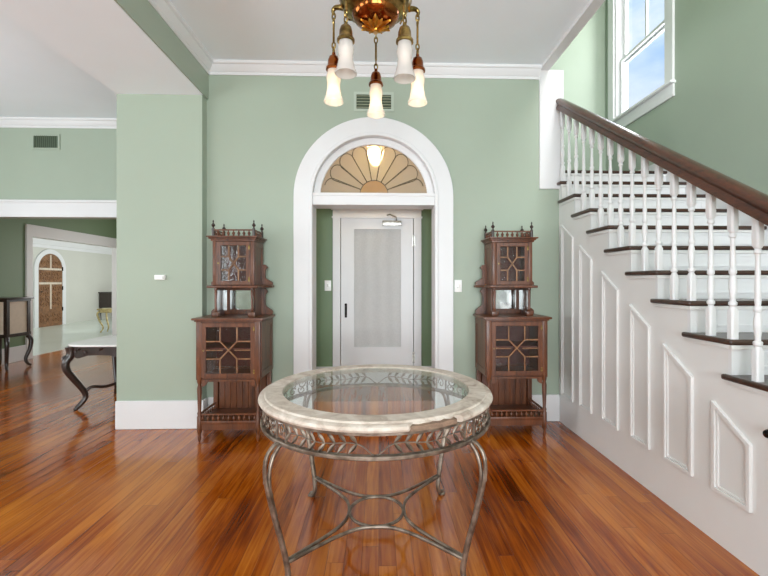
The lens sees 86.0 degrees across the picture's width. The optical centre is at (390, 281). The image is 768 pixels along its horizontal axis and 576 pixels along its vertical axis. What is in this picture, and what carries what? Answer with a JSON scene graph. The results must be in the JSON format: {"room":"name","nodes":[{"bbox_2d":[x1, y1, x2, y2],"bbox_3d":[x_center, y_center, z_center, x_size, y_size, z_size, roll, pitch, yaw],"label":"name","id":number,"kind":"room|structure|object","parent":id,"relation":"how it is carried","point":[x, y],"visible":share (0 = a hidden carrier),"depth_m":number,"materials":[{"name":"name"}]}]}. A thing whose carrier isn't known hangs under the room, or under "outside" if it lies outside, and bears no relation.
{"room":"historic interior","nodes":[
{"label":"historic interior","id":0,"kind":"room"},
{"bbox_2d":[0,128,116,218],"bbox_3d":[-4.084,-0.360,5.301,4.350,3.400,0.140,0,0,-2],"label":"wall","id":1,"kind":"structure","parent":0,"point":[84,167],"depth_m":5.23,"materials":[{"name":"green paint"}]},
{"bbox_2d":[31,134,59,149],"bbox_3d":[-4.372,-1.775,5.218,0.350,0.200,0.010,0,0,-2],"label":"air vent","id":2,"kind":"object","parent":1,"relation":"in","point":[38,141],"visible":1,"depth_m":5.21,"materials":[{"name":"green metal"}]},
{"bbox_2d":[0,202,116,217],"bbox_3d":[-3.997,0.160,5.221,3.880,2.360,0.025,0,0,-2],"label":"trim","id":3,"kind":"structure","parent":1,"relation":"attached to","point":[7,209],"depth_m":5.20,"materials":[{"name":"white paint"}]},
{"bbox_2d":[0,117,116,128],"bbox_3d":[-4.156,-2.005,5.193,4.200,0.109,0.071,0,0,-2],"label":"crown molding","id":4,"kind":"structure","parent":1,"relation":"attached to","point":[5,122],"depth_m":5.19,"materials":[{"name":"white paint"}]},
{"bbox_2d":[0,199,116,202],"bbox_3d":[-3.996,-1.020,5.209,3.880,0.030,0.050,0,0,-2],"label":"trim","id":5,"kind":"structure","parent":1,"relation":"attached to","point":[1,200],"depth_m":5.18,"materials":[{"name":"white paint"}]},
{"bbox_2d":[0,11,116,117],"bbox_3d":[-4.275,-2.110,0.949,3.710,0.100,8.550,0,0,-2],"label":"ceiling","id":6,"kind":"structure","parent":0,"point":[36,80],"depth_m":4.28,"materials":[{"name":"white paint"}]},
{"bbox_2d":[0,219,116,348],"bbox_3d":[-6.405,-0.210,7.673,0.150,3.100,4.880,0,0,-2],"label":"wall","id":7,"kind":"structure","parent":0,"point":[12,231],"depth_m":7.00,"materials":[{"name":"green paint"}]},
{"bbox_2d":[1,345,25,364],"bbox_3d":[-6.276,1.211,6.207,0.022,0.258,1.800,0,0,-2],"label":"baseboard","id":8,"kind":"structure","parent":7,"relation":"attached to","point":[17,353],"depth_m":6.92,"materials":[{"name":"white paint"}]},
{"bbox_2d":[25,224,116,358],"bbox_3d":[-6.419,0.168,8.468,0.190,2.345,2.730,0,0,-2],"label":"trim","id":9,"kind":"structure","parent":7,"relation":"attached to","point":[31,231],"depth_m":7.86,"materials":[{"name":"white paint"}]},
{"bbox_2d":[33,247,111,323],"bbox_3d":[-10.412,-0.080,11.196,0.150,2.840,10.200,0,0,-2],"label":"wall","id":10,"kind":"structure","parent":0,"point":[88,274],"depth_m":14.01,"materials":[{"name":"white paint"}]},
{"bbox_2d":[33,249,65,327],"bbox_3d":[-10.329,0.175,12.529,0.095,2.330,1.200,0,0,-2],"label":"door","id":11,"kind":"structure","parent":10,"relation":"in","point":[49,267],"depth_m":12.49,"materials":[{"name":"brown wood"}]},
{"bbox_2d":[33,238,111,254],"bbox_3d":[-10.257,-1.205,11.151,0.157,0.370,10.100,0,0,-2],"label":"crown molding","id":12,"kind":"structure","parent":10,"relation":"attached to","point":[42,243],"depth_m":13.28,"materials":[{"name":"white paint"}]},
{"bbox_2d":[114,0,208,99],"bbox_3d":[-2.005,-1.899,0.306,0.790,0.361,7.130,0,0,-2],"label":"beam","id":13,"kind":"structure","parent":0,"point":[141,12],"depth_m":3.11,"materials":[{"name":"green paint"}]},
{"bbox_2d":[0,0,202,94],"bbox_3d":[-2.011,-1.718,0.255,0.778,0.006,7.029,0,0,-2],"label":"ceiling beam","id":14,"kind":"structure","parent":13,"relation":"attached to","point":[99,37],"depth_m":2.95,"materials":[{"name":"white paint"}]},
{"bbox_2d":[148,0,212,73],"bbox_3d":[-1.575,-2.005,0.318,0.071,0.109,7.130,0,0,-2],"label":"crown molding","id":15,"kind":"structure","parent":13,"relation":"attached to","point":[165,9],"depth_m":3.29,"materials":[{"name":"white paint"}]},
{"bbox_2d":[117,94,206,400],"bbox_3d":[-2.122,-0.338,3.919,0.770,3.355,0.300,0,0,-2],"label":"wall pier","id":16,"kind":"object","parent":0,"point":[162,139],"visible":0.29,"depth_m":3.77,"materials":[{"name":"green paint"}]},
{"bbox_2d":[115,400,203,429],"bbox_3d":[-2.108,1.211,3.758,0.792,0.258,0.022,0,0,-2],"label":"baseboard","id":17,"kind":"object","parent":16,"relation":"attached to","point":[158,414],"visible":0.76,"depth_m":3.75,"materials":[{"name":"white paint"}]},
{"bbox_2d":[154,275,165,279],"bbox_3d":[-2.105,-0.043,3.754,0.095,0.045,0.030,0,0,-2],"label":"wall thermostat","id":18,"kind":"object","parent":16,"relation":"attached to","point":[156,277],"visible":1,"depth_m":3.74,"materials":[{"name":"white plastic"}]},
{"bbox_2d":[316,209,431,383],"bbox_3d":[-0.108,-0.410,4.659,3.260,3.500,0.120,0,0,-2],"label":"wall","id":19,"kind":"structure","parent":0,"point":[324,220],"depth_m":4.58,"materials":[{"name":"green paint"}]},
{"bbox_2d":[316,367,332,384],"bbox_3d":[-1.191,1.040,4.557,1.090,0.200,0.020,0,0,-2],"label":"baseboard","id":20,"kind":"structure","parent":19,"relation":"attached to","point":[328,377],"depth_m":4.56,"materials":[{"name":"white paint"}]},
{"bbox_2d":[325,280,330,290],"bbox_3d":[-0.701,0.040,4.572,0.072,0.116,0.018,0,0,-2],"label":"light switch","id":21,"kind":"object","parent":19,"relation":"attached to","point":[327,282],"visible":1,"depth_m":4.57,"materials":[{"name":"white plastic"}]},
{"bbox_2d":[331,209,422,384],"bbox_3d":[-0.153,0.152,4.562,1.025,1.975,0.141,0,0,-2],"label":"door","id":22,"kind":"structure","parent":19,"relation":"in","point":[373,248],"depth_m":4.60,"materials":[{"name":"white paint"}]},
{"bbox_2d":[421,366,431,383],"bbox_3d":[0.901,1.040,4.619,1.125,0.200,0.020,0,0,-2],"label":"baseboard","id":23,"kind":"structure","parent":19,"relation":"attached to","point":[424,377],"depth_m":4.59,"materials":[{"name":"white paint"}]},
{"bbox_2d":[314,384,433,414],"bbox_3d":[-0.127,1.240,4.269,3.200,0.200,0.658,0,0,-2],"label":"floor","id":24,"kind":"structure","parent":0,"point":[375,400],"depth_m":3.96,"materials":[{"name":"brown wood"}]},
{"bbox_2d":[0,318,759,575],"bbox_3d":[-3.772,1.390,6.591,13.050,0.100,19.800,0,0,-2],"label":"floor","id":25,"kind":"structure","parent":0,"point":[81,495],"depth_m":2.49,"materials":[{"name":"brown wood"}]},
{"bbox_2d":[0,297,33,371],"bbox_3d":[-5.997,0.791,6.370,0.551,1.102,0.491,0,0,-2],"label":"cabinet","id":26,"kind":"object","parent":25,"relation":"on","point":[15,312],"visible":1,"depth_m":6.33,"materials":[{"name":"brown wood"}]},
{"bbox_2d":[61,335,116,410],"bbox_3d":[-2.999,0.990,4.633,0.800,0.700,0.920,0,0,-2],"label":"marble table","id":27,"kind":"object","parent":25,"relation":"on","point":[104,345],"visible":0.4,"depth_m":4.24,"materials":[{"name":"brown wood"}]},
{"bbox_2d":[96,308,111,332],"bbox_3d":[-7.449,1.019,10.984,0.549,0.638,0.410,0,0,-2],"label":"table","id":28,"kind":"object","parent":25,"relation":"on","point":[106,311],"visible":0.51,"depth_m":10.83,"materials":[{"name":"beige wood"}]},
{"bbox_2d":[98,292,111,318],"bbox_3d":[-10.171,0.851,15.055,0.540,0.981,0.760,0,0,-2],"label":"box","id":29,"kind":"object","parent":25,"relation":"on","point":[105,298],"visible":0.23,"depth_m":14.71,"materials":[{"name":"black wood"}]},
{"bbox_2d":[191,220,274,441],"bbox_3d":[-1.366,0.401,3.624,0.590,1.879,0.424,0,0,-2],"label":"curio cabinet","id":30,"kind":"object","parent":25,"relation":"on","point":[234,343],"visible":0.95,"depth_m":3.59,"materials":[{"name":"brown wood"}]},
{"bbox_2d":[225,290,226,309],"bbox_3d":[-1.530,0.169,3.812,0.024,0.183,0.004,0,0,-2],"label":"mirror","id":31,"kind":"object","parent":30,"relation":"attached to","point":[225,290],"depth_m":3.81,"materials":[{"name":"silver metal"}]},
{"bbox_2d":[207,342,249,348],"bbox_3d":[-1.367,0.564,3.651,0.490,0.012,0.330,0,0,-2],"label":"shelf","id":32,"kind":"object","parent":30,"relation":"attached to","point":[210,345],"depth_m":3.62,"materials":[{"name":"brown wood"}]},
{"bbox_2d":[201,408,261,423],"bbox_3d":[-1.367,1.176,3.641,0.510,0.028,0.390,0,0,-2],"label":"shelf","id":33,"kind":"object","parent":30,"relation":"attached to","point":[205,420],"depth_m":3.51,"materials":[{"name":"brown wood"}]},
{"bbox_2d":[206,285,273,287],"bbox_3d":[-1.368,0.041,3.683,0.572,0.022,0.305,0,0,-2],"label":"shelf","id":34,"kind":"object","parent":30,"relation":"attached to","point":[208,286],"depth_m":3.54,"materials":[{"name":"brown wood"}]},
{"bbox_2d":[230,290,253,308],"bbox_3d":[-1.372,0.166,3.816,0.230,0.178,0.004,0,0,-2],"label":"mirror","id":35,"kind":"object","parent":30,"relation":"attached to","point":[239,299],"depth_m":3.81,"materials":[{"name":"silver metal"}]},
{"bbox_2d":[258,364,492,575],"bbox_3d":[-0.077,0.945,2.189,1.200,0.790,1.200,0,0,-2],"label":"round table","id":36,"kind":"object","parent":25,"relation":"on","point":[276,407],"visible":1,"depth_m":1.79,"materials":[{"name":"stone"}]},
{"bbox_2d":[473,222,551,437],"bbox_3d":[1.080,0.401,3.727,0.590,1.879,0.424,0,0,-2],"label":"curio cabinet","id":37,"kind":"object","parent":25,"relation":"on","point":[511,341],"visible":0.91,"depth_m":3.68,"materials":[{"name":"brown wood"}]},
{"bbox_2d":[474,285,537,287],"bbox_3d":[1.078,0.041,3.786,0.572,0.022,0.305,0,0,-2],"label":"shelf","id":38,"kind":"object","parent":37,"relation":"attached to","point":[476,286],"depth_m":3.64,"materials":[{"name":"brown wood"}]},
{"bbox_2d":[496,290,515,308],"bbox_3d":[1.074,0.166,3.919,0.230,0.178,0.004,0,0,-2],"label":"mirror","id":39,"kind":"object","parent":37,"relation":"attached to","point":[505,299],"depth_m":3.92,"materials":[{"name":"silver metal"}]},
{"bbox_2d":[490,404,542,419],"bbox_3d":[1.079,1.176,3.744,0.510,0.028,0.390,0,0,-2],"label":"shelf","id":40,"kind":"object","parent":37,"relation":"attached to","point":[494,416],"depth_m":3.64,"materials":[{"name":"brown wood"}]},
{"bbox_2d":[496,341,537,347],"bbox_3d":[1.079,0.564,3.754,0.490,0.012,0.330,0,0,-2],"label":"shelf","id":41,"kind":"object","parent":37,"relation":"attached to","point":[499,344],"depth_m":3.68,"materials":[{"name":"brown wood"}]},
{"bbox_2d":[519,290,520,308],"bbox_3d":[1.232,0.169,3.924,0.024,0.183,0.004,0,0,-2],"label":"mirror","id":42,"kind":"object","parent":37,"relation":"attached to","point":[519,290],"depth_m":3.92,"materials":[{"name":"silver metal"}]},
{"bbox_2d":[556,98,767,575],"bbox_3d":[2.223,-0.213,2.997,1.277,3.106,4.677,0,0,-2],"label":"staircase","id":43,"kind":"structure","parent":25,"relation":"on","point":[663,265],"depth_m":2.58,"materials":[{"name":"white paint"}]},
{"bbox_2d":[170,0,589,64],"bbox_3d":[0.651,-2.220,0.484,4.570,0.320,7.330,0,0,-2],"label":"ceiling","id":44,"kind":"structure","parent":0,"point":[450,31],"depth_m":3.38,"materials":[{"name":"white paint"}]},
{"bbox_2d":[324,0,426,118],"bbox_3d":[-0.091,-1.502,2.080,0.545,1.116,0.523,0,0,34],"label":"chandelier","id":45,"kind":"object","parent":44,"relation":"hanging from","point":[375,17],"visible":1,"depth_m":2.06,"materials":[{"name":"white glass"}]},
{"bbox_2d":[207,69,561,397],"bbox_3d":[-0.046,-0.360,4.030,3.388,3.400,0.200,0,0,-2],"label":"wall","id":46,"kind":"structure","parent":0,"point":[261,129],"depth_m":3.94,"materials":[{"name":"green paint"}]},
{"bbox_2d":[203,398,207,412],"bbox_3d":[-1.724,1.211,3.820,0.020,0.258,0.078,0,0,-2],"label":"baseboard","id":47,"kind":"structure","parent":46,"relation":"attached to","point":[205,399],"depth_m":3.82,"materials":[{"name":"white paint"}]},
{"bbox_2d":[208,396,292,423],"bbox_3d":[-1.317,1.211,3.882,0.797,0.258,0.022,0,0,-2],"label":"baseboard","id":48,"kind":"structure","parent":46,"relation":"attached to","point":[210,399],"depth_m":3.86,"materials":[{"name":"white paint"}]},
{"bbox_2d":[293,117,452,408],"bbox_3d":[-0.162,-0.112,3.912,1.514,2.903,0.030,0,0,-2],"label":"trim","id":49,"kind":"structure","parent":46,"relation":"attached to","point":[346,129],"depth_m":3.89,"materials":[{"name":"white paint"}]},
{"bbox_2d":[321,145,426,192],"bbox_3d":[-0.164,-1.090,3.974,1.057,0.491,0.013,0,0,-2],"label":"window","id":50,"kind":"structure","parent":46,"relation":"in","point":[369,168],"depth_m":3.97,"materials":[{"name":"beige glass"}]},
{"bbox_2d":[313,192,434,208],"bbox_3d":[-0.165,-0.787,4.013,1.158,0.115,0.228,0,0,-2],"label":"trim","id":51,"kind":"structure","parent":46,"relation":"attached to","point":[321,200],"depth_m":3.91,"materials":[{"name":"white paint"}]},
{"bbox_2d":[314,138,433,192],"bbox_3d":[-0.164,-1.098,3.979,1.160,0.575,0.045,0,0,-2],"label":"trim","id":52,"kind":"structure","parent":46,"relation":"attached to","point":[368,141],"depth_m":3.96,"materials":[{"name":"white paint"}]},
{"bbox_2d":[354,92,393,111],"bbox_3d":[-0.163,-1.715,3.922,0.380,0.185,0.010,0,0,-2],"label":"air vent","id":53,"kind":"object","parent":46,"relation":"in","point":[361,99],"visible":0.64,"depth_m":3.92,"materials":[{"name":"metal"}]},
{"bbox_2d":[209,59,541,79],"bbox_3d":[-0.143,-2.005,3.892,3.145,0.109,0.071,0,0,-2],"label":"crown molding","id":54,"kind":"structure","parent":46,"relation":"attached to","point":[219,66],"depth_m":3.89,"materials":[{"name":"white paint"}]},
{"bbox_2d":[454,280,461,291],"bbox_3d":[0.643,0.038,3.942,0.072,0.116,0.018,0,0,-2],"label":"light switch","id":55,"kind":"object","parent":46,"relation":"attached to","point":[457,283],"visible":1,"depth_m":3.94,"materials":[{"name":"white plastic"}]},
{"bbox_2d":[453,394,559,421],"bbox_3d":[1.108,1.211,3.954,1.027,0.258,0.022,0,0,-2],"label":"baseboard","id":56,"kind":"structure","parent":46,"relation":"attached to","point":[552,400],"depth_m":3.96,"materials":[{"name":"white paint"}]},
{"bbox_2d":[539,70,563,188],"bbox_3d":[1.541,-1.468,4.077,0.233,1.145,0.242,0,0,-2],"label":"trim","id":57,"kind":"structure","parent":46,"relation":"attached to","point":[551,82],"depth_m":3.96,"materials":[{"name":"white paint"}]},
{"bbox_2d":[541,0,604,70],"bbox_3d":[1.526,-2.210,2.121,0.087,0.360,3.750,0,0,-2],"label":"trim","id":58,"kind":"structure","parent":46,"relation":"attached to","point":[590,9],"depth_m":3.35,"materials":[{"name":"white paint"}]},
{"bbox_2d":[550,0,605,169],"bbox_3d":[2.225,-1.760,5.413,1.450,6.200,0.150,0,0,-2],"label":"wall","id":59,"kind":"structure","parent":0,"point":[583,62],"depth_m":5.35,"materials":[{"name":"green paint"}]},
{"bbox_2d":[606,0,767,194],"bbox_3d":[2.998,-1.760,1.124,0.160,6.200,8.770,0,0,-2],"label":"wall","id":60,"kind":"structure","parent":0,"point":[716,117],"depth_m":3.59,"materials":[{"name":"green paint"}]},
{"bbox_2d":[608,0,675,126],"bbox_3d":[2.857,-2.853,4.687,0.210,1.995,1.190,0,0,-2],"label":"window","id":61,"kind":"structure","parent":60,"relation":"in","point":[619,57],"depth_m":4.96,"materials":[{"name":"white paint"}]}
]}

